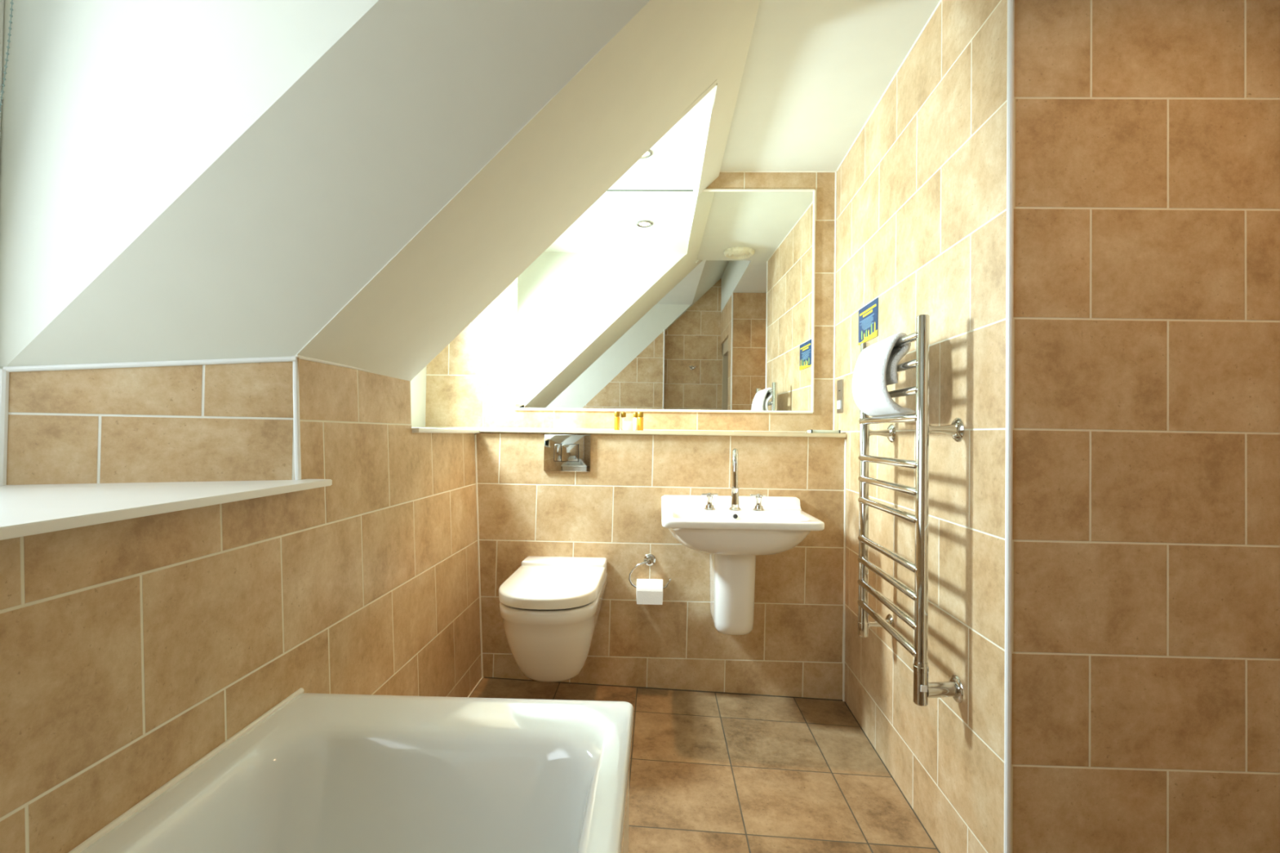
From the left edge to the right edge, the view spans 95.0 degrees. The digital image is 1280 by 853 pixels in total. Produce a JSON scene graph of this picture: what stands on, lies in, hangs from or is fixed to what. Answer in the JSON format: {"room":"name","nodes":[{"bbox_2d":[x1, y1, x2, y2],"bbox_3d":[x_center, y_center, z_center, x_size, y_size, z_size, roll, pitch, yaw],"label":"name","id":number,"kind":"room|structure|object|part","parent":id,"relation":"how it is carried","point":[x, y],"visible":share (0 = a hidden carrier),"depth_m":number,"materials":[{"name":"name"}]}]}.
{"room":"bathroom","nodes":[
{"label":"bathroom","id":0,"kind":"room"},
{"bbox_2d":[0,359,481,852],"bbox_3d":[-0.799,0.516,1.123,0.153,1.378,3.190,1,-1,2],"label":"wall","id":1,"kind":"structure","parent":0,"point":[131,650],"depth_m":1.09,"materials":[{"name":"tile"}]},
{"bbox_2d":[0,0,332,540],"bbox_3d":[-1.006,-0.586,0.503,0.673,1.560,1.708,1,-1,2],"label":"window","id":2,"kind":"structure","parent":1,"relation":"in","point":[25,510],"depth_m":0.93,"materials":[{"name":"paint"}]},
{"bbox_3d":[-1.270,-0.510,0.456,0.070,1.160,1.320,1,-1,2],"label":"frame","id":3,"kind":"part","parent":2,"relation":"part of","materials":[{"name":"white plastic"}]},
{"bbox_2d":[0,0,13,111],"bbox_3d":[-1.201,-0.700,1.092,0.065,0.704,0.005,1,-1,2],"label":"chain","id":4,"kind":"object","parent":2,"relation":"hanging from","point":[11,2],"visible":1,"depth_m":1.09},
{"bbox_3d":[-0.963,0.113,0.517,0.570,0.014,1.658,1,-1,2],"label":"sill","id":5,"kind":"part","parent":2,"relation":"part of","materials":[{"name":"white paint"}]},
{"bbox_2d":[68,688,304,852],"bbox_3d":[-0.767,0.569,0.481,0.013,0.012,1.610,1,-1,2],"label":"trim","id":6,"kind":"structure","parent":1,"relation":"attached to","point":[138,806],"depth_m":0.94,"materials":[{"name":"beige"}]},
{"bbox_2d":[296,355,367,370],"bbox_3d":[-0.762,-0.159,1.617,0.010,0.020,0.610,1,-1,2],"label":"trim","id":7,"kind":"structure","parent":1,"relation":"attached to","point":[303,357],"depth_m":1.42,"materials":[{"name":"white plastic"}]},
{"bbox_2d":[410,366,481,433],"bbox_3d":[-0.913,-0.480,2.349,0.419,1.400,0.895,1,-1,2],"label":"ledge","id":8,"kind":"structure","parent":1,"relation":"in","point":[418,384],"depth_m":2.66,"materials":[{"name":"paint"}]},
{"bbox_3d":[-0.869,0.016,2.347,0.319,0.018,0.848,1,-1,2],"label":"sill","id":9,"kind":"part","parent":8,"relation":"part of","materials":[{"name":"white paint"}]},
{"bbox_2d":[467,677,482,697],"bbox_3d":[-0.710,1.091,1.883,0.006,0.013,1.350,1,-1,2],"label":"trim","id":10,"kind":"structure","parent":1,"relation":"attached to","point":[482,677],"depth_m":2.46,"materials":[{"name":"beige"}]},
{"bbox_2d":[0,0,649,368],"bbox_3d":[-0.456,-0.604,1.228,1.711,1.490,0.322,1,-1,4],"label":"sloped ceiling","id":11,"kind":"structure","parent":0,"point":[180,180],"depth_m":1.12,"materials":[{"name":"paint"}]},
{"bbox_2d":[0,368,9,485],"bbox_3d":[-1.208,0.001,1.110,0.016,0.219,0.017,1,-1,2],"label":"trim","id":12,"kind":"structure","parent":11,"relation":"attached to","point":[4,375],"depth_m":1.11,"materials":[{"name":"white plastic"}]},
{"bbox_2d":[3,356,296,372],"bbox_3d":[-0.986,-0.130,1.210,0.480,0.061,0.011,1,-1,-24],"label":"trim","id":13,"kind":"structure","parent":11,"relation":"attached to","point":[209,362],"depth_m":1.20,"materials":[{"name":"white plastic"}]},
{"bbox_2d":[6,357,299,484],"bbox_3d":[-0.995,-0.012,1.234,0.484,0.293,0.049,1,-1,-24],"label":"tile","id":14,"kind":"structure","parent":11,"relation":"attached to","point":[215,422],"depth_m":1.20,"materials":[{"name":"beige tile"}]},
{"bbox_2d":[292,355,301,479],"bbox_3d":[-0.768,-0.019,1.312,0.025,0.277,0.013,1,-1,2],"label":"trim","id":15,"kind":"structure","parent":11,"relation":"attached to","point":[295,379],"depth_m":1.31,"materials":[{"name":"white plastic"}]},
{"bbox_2d":[294,0,759,381],"bbox_3d":[-0.026,-0.890,1.164,1.526,1.484,3.300,1,-1,2],"label":"ceiling","id":16,"kind":"structure","parent":0,"point":[629,95],"depth_m":1.54,"materials":[{"name":"paint"}]},
{"bbox_2d":[425,172,835,435],"bbox_3d":[-0.163,-0.024,2.802,2.401,2.520,0.100,1,-1,1],"label":"wall","id":17,"kind":"structure","parent":0,"point":[469,383],"depth_m":2.75,"materials":[{"name":"tile"}]},
{"bbox_2d":[513,188,815,413],"bbox_3d":[0.112,-0.593,2.749,1.405,1.050,0.012,1,-1,1],"label":"mirror","id":18,"kind":"object","parent":17,"relation":"attached to","point":[650,300],"visible":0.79,"depth_m":2.75,"materials":[{"name":"clear glass"}]},
{"bbox_2d":[720,170,836,172],"bbox_3d":[0.639,-1.195,2.747,0.560,0.008,0.008,1,-1,1],"label":"trim","id":19,"kind":"structure","parent":17,"relation":"attached to","point":[720,171],"depth_m":2.74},
{"bbox_2d":[832,171,836,430],"bbox_3d":[0.909,-0.581,2.731,0.009,1.219,0.010,1,-1,2],"label":"trim","id":20,"kind":"structure","parent":17,"relation":"attached to","point":[835,221],"depth_m":2.73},
{"bbox_2d":[475,432,845,699],"bbox_3d":[0.104,0.638,2.634,1.660,1.198,0.181,1,-1,2],"label":"wall","id":21,"kind":"structure","parent":0,"point":[611,511],"depth_m":2.55,"materials":[{"name":"tile"}]},
{"bbox_2d":[474,434,483,678],"bbox_3d":[-0.706,0.571,2.568,0.057,1.070,0.008,1,-1,2],"label":"trim","id":22,"kind":"structure","parent":21,"relation":"attached to","point":[475,440],"depth_m":2.56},
{"bbox_2d":[498,555,607,682],"bbox_3d":[-0.330,0.754,2.260,0.358,0.383,0.594,1,-1,2],"label":"toilet","id":23,"kind":"object","parent":21,"relation":"attached to","point":[549,606],"visible":1,"depth_m":2.06,"materials":[{"name":"white ceramic"}]},
{"bbox_3d":[-0.329,0.598,2.205,0.358,0.042,0.480,1,-1,2],"label":"lid","id":24,"kind":"part","parent":23,"relation":"part of","materials":[{"name":"white plastic"}]},
{"bbox_2d":[543,434,591,471],"bbox_3d":[-0.318,0.116,2.559,0.205,0.161,0.018,1,-1,2],"label":"flush plate","id":25,"kind":"object","parent":21,"relation":"attached to","point":[562,452],"visible":1,"depth_m":2.55,"materials":[{"name":"silver metal"}]},
{"bbox_2d":[628,553,671,589],"bbox_3d":[0.043,0.624,2.527,0.182,0.140,0.050,1,-1,2],"label":"paper holder","id":26,"kind":"object","parent":21,"relation":"attached to","point":[649,559],"visible":0.94,"depth_m":2.51,"materials":[{"name":"silver metal"}]},
{"bbox_2d":[635,578,662,604],"bbox_3d":[0.042,0.702,2.507,0.112,0.096,0.099,1,-1,2],"label":"toilet roll","id":27,"kind":"object","parent":26,"relation":"hanging from","point":[649,591],"visible":0.99,"depth_m":2.46,"materials":[{"name":"white paper"}]},
{"bbox_2d":[480,427,846,437],"bbox_3d":[0.100,0.029,2.644,1.598,0.022,0.210,1,-1,2],"label":"shelf","id":28,"kind":"object","parent":21,"relation":"on","point":[482,429],"visible":1,"depth_m":2.54,"materials":[{"name":"stone"}]},
{"bbox_2d":[613,411,619,430],"bbox_3d":[-0.103,-0.025,2.620,0.025,0.083,0.025,1,-1,2],"label":"toiletry bottle","id":29,"kind":"object","parent":28,"relation":"on","point":[616,420],"visible":0.96,"depth_m":2.61,"materials":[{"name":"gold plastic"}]},
{"bbox_2d":[620,412,626,430],"bbox_3d":[-0.074,-0.023,2.629,0.024,0.080,0.024,1,-1,2],"label":"toiletry bottle","id":30,"kind":"object","parent":28,"relation":"on","point":[623,418],"visible":0.91,"depth_m":2.62,"materials":[{"name":"white plastic"}]},
{"bbox_2d":[623,421,633,430],"bbox_3d":[-0.052,-0.003,2.594,0.042,0.040,0.012,1,-1,2],"label":"carton","id":31,"kind":"object","parent":28,"relation":"on","point":[628,425],"visible":0.86,"depth_m":2.59,"materials":[{"name":"beige paper"}]},
{"bbox_2d":[633,412,637,430],"bbox_3d":[-0.019,-0.022,2.630,0.024,0.080,0.024,1,-1,2],"label":"toiletry bottle","id":32,"kind":"object","parent":28,"relation":"on","point":[635,414],"visible":0.77,"depth_m":2.62,"materials":[{"name":"white plastic"}]},
{"bbox_2d":[637,412,643,430],"bbox_3d":[0.002,-0.023,2.612,0.028,0.082,0.028,1,-1,2],"label":"toiletry bottle","id":33,"kind":"object","parent":28,"relation":"on","point":[640,415],"visible":0.91,"depth_m":2.60,"materials":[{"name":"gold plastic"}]},
{"bbox_2d":[807,429,840,433],"bbox_3d":[0.808,0.022,2.579,0.128,0.014,0.074,1,-1,2],"label":"tray","id":34,"kind":"object","parent":28,"relation":"on","point":[811,430],"visible":0.91,"depth_m":2.55,"materials":[{"name":"white"}]},
{"bbox_2d":[484,676,842,701],"bbox_3d":[0.099,1.139,2.542,1.559,0.069,0.006,1,-1,1],"label":"trim","id":35,"kind":"structure","parent":21,"relation":"attached to","point":[484,677],"depth_m":2.54,"materials":[{"name":"brown"}]},
{"bbox_2d":[661,494,824,635],"bbox_3d":[0.381,0.563,2.333,0.597,0.530,0.423,1,-1,2],"label":"basin","id":36,"kind":"object","parent":21,"relation":"attached to","point":[733,540],"visible":0.98,"depth_m":2.27,"materials":[{"name":"white ceramic"}]},
{"bbox_2d":[701,448,767,511],"bbox_3d":[0.394,0.219,2.413,0.276,0.258,0.155,1,-1,2],"label":"tap","id":37,"kind":"object","parent":36,"relation":"on","point":[735,500],"visible":1,"depth_m":2.44,"materials":[{"name":"silver metal"}]},
{"bbox_3d":[0.292,0.285,2.457,0.055,0.016,0.055,0,-1,32],"label":"cross handle","id":38,"kind":"part","parent":37,"relation":"part of","materials":[{"name":"silver metal"}]},
{"bbox_3d":[0.397,0.301,2.453,0.054,0.096,0.054,1,-1,2],"label":"spout","id":39,"kind":"part","parent":37,"relation":"part of","materials":[{"name":"silver metal"}]},
{"bbox_3d":[0.389,0.174,2.402,0.025,0.168,0.131,1,-1,9],"label":"spout","id":40,"kind":"part","parent":37,"relation":"part of","materials":[{"name":"silver metal"}]},
{"bbox_3d":[0.496,0.288,2.450,0.055,0.016,0.055,0,-1,32],"label":"cross handle","id":41,"kind":"part","parent":37,"relation":"part of","materials":[{"name":"silver metal"}]},
{"bbox_3d":[0.383,0.420,2.334,0.597,0.146,0.421,1,-1,2],"label":"bowl","id":42,"kind":"part","parent":36,"relation":"part of","materials":[{"name":"white ceramic"}]},
{"bbox_2d":[608,83,717,190],"bbox_3d":[-0.426,-1.123,2.342,1.376,0.061,0.895,1,-1,2],"label":"window","id":43,"kind":"structure","parent":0,"point":[673,162],"depth_m":2.43,"materials":[{"name":"glass"}]},
{"bbox_2d":[640,149,652,158],"bbox_3d":[0.003,-1.100,2.361,0.090,0.006,0.090,1,-1,2],"label":"recessed light","id":44,"kind":"object","parent":43,"relation":"in","point":[648,153],"visible":0.2,"depth_m":2.37,"materials":[{"name":"metal"}]},
{"bbox_2d":[671,80,716,127],"bbox_3d":[-0.449,-0.540,1.893,1.373,1.160,0.038,1,-1,3],"label":"wall","id":45,"kind":"structure","parent":0,"point":[713,85],"depth_m":1.86,"materials":[{"name":"paint"}]},
{"bbox_2d":[468,677,938,852],"bbox_3d":[0.414,1.204,0.931,2.800,0.251,3.320,1,-1,2],"label":"floor","id":46,"kind":"structure","parent":0,"point":[709,772],"depth_m":1.93,"materials":[{"name":"tile"}]},
{"bbox_2d":[80,693,633,852],"bbox_3d":[-0.406,0.838,0.466,0.732,0.533,1.604,1,-1,2],"label":"bathtub","id":47,"kind":"object","parent":46,"relation":"on","point":[322,773],"visible":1,"depth_m":1.06,"materials":[{"name":"white ceramic"}]},
{"bbox_3d":[-0.396,0.853,0.459,0.694,0.502,1.592,1,-1,2],"label":"panel","id":48,"kind":"part","parent":47,"relation":"part of","materials":[{"name":"white paint"}]},
{"bbox_2d":[720,0,940,170],"bbox_3d":[1.056,-1.242,1.161,1.491,0.060,3.250,1,-1,2],"label":"ceiling","id":49,"kind":"structure","parent":0,"point":[815,73],"depth_m":2.02,"materials":[{"name":"paint"}]},
{"bbox_2d":[835,0,1007,852],"bbox_3d":[0.905,-0.021,2.071,0.080,2.520,1.529,1,-1,3],"label":"wall","id":50,"kind":"structure","parent":0,"point":[922,188],"depth_m":1.63,"materials":[{"name":"tile"}]},
{"bbox_2d":[836,378,844,413],"bbox_3d":[0.895,-0.135,2.626,0.010,0.148,0.086,1,-1,3],"label":"wall switch","id":51,"kind":"object","parent":50,"relation":"attached to","point":[840,384],"visible":1,"depth_m":2.61,"materials":[{"name":"metal"}]},
{"bbox_2d":[842,439,846,701],"bbox_3d":[0.883,0.620,2.529,0.010,1.130,0.010,1,-1,2],"label":"trim","id":52,"kind":"structure","parent":50,"relation":"attached to","point":[845,440],"depth_m":2.52,"materials":[{"name":"white"}]},
{"bbox_2d":[857,297,878,345],"bbox_3d":[0.879,-0.402,2.262,0.004,0.142,0.223,1,-1,3],"label":"notice","id":53,"kind":"object","parent":50,"relation":"attached to","point":[868,314],"visible":1,"depth_m":2.25,"materials":[{"name":"blue paper"}]},
{"bbox_2d":[859,303,875,317],"bbox_3d":[0.878,-0.442,2.262,0.001,0.021,0.190,1,-1,3],"label":"print","id":54,"kind":"object","parent":53,"relation":"on","point":[869,310],"depth_m":2.25},
{"bbox_2d":[836,0,942,171],"bbox_3d":[0.875,-1.202,2.030,0.006,0.006,1.402,1,-1,3],"label":"trim","id":55,"kind":"structure","parent":50,"relation":"attached to","point":[940,1],"depth_m":2.00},
{"bbox_2d":[844,702,940,852],"bbox_3d":[0.841,1.174,1.898,0.006,0.011,1.222,1,-1,3],"label":"trim","id":56,"kind":"structure","parent":50,"relation":"attached to","point":[935,846],"depth_m":1.92,"materials":[{"name":"brown"}]},
{"bbox_2d":[857,314,964,706],"bbox_3d":[0.785,0.217,1.763,0.125,1.003,0.539,1,-1,3],"label":"towel radiator","id":57,"kind":"object","parent":50,"relation":"attached to","point":[923,690],"visible":0.94,"depth_m":1.52,"materials":[{"name":"silver metal"}]},
{"bbox_3d":[0.756,0.177,1.978,0.031,0.918,0.031,1,-1,2],"label":"post","id":58,"kind":"part","parent":57,"relation":"part of","materials":[{"name":"silver metal"}]},
{"bbox_2d":[852,332,915,417],"bbox_3d":[0.727,-0.147,1.772,0.108,0.229,0.287,1,-1,2],"label":"towel","id":59,"kind":"object","parent":57,"relation":"hanging from","point":[876,366],"visible":0.97,"depth_m":1.69,"materials":[{"name":"white fabric"}]},
{"bbox_3d":[0.729,0.161,1.516,0.031,0.898,0.031,1,-1,2],"label":"post","id":60,"kind":"part","parent":57,"relation":"part of","materials":[{"name":"silver metal"}]},
{"bbox_2d":[1011,0,1279,852],"bbox_3d":[1.308,-0.025,1.342,0.968,2.520,0.106,1,-1,2],"label":"wall","id":61,"kind":"structure","parent":0,"point":[1145,681],"depth_m":1.30,"materials":[{"name":"tile"}]},
{"bbox_2d":[1004,0,1014,852],"bbox_3d":[0.820,-0.003,1.303,0.013,2.421,0.014,1,-1,2],"label":"trim","id":62,"kind":"structure","parent":61,"relation":"attached to","point":[1011,3],"depth_m":1.30,"materials":[{"name":"white plastic"}]}
]}

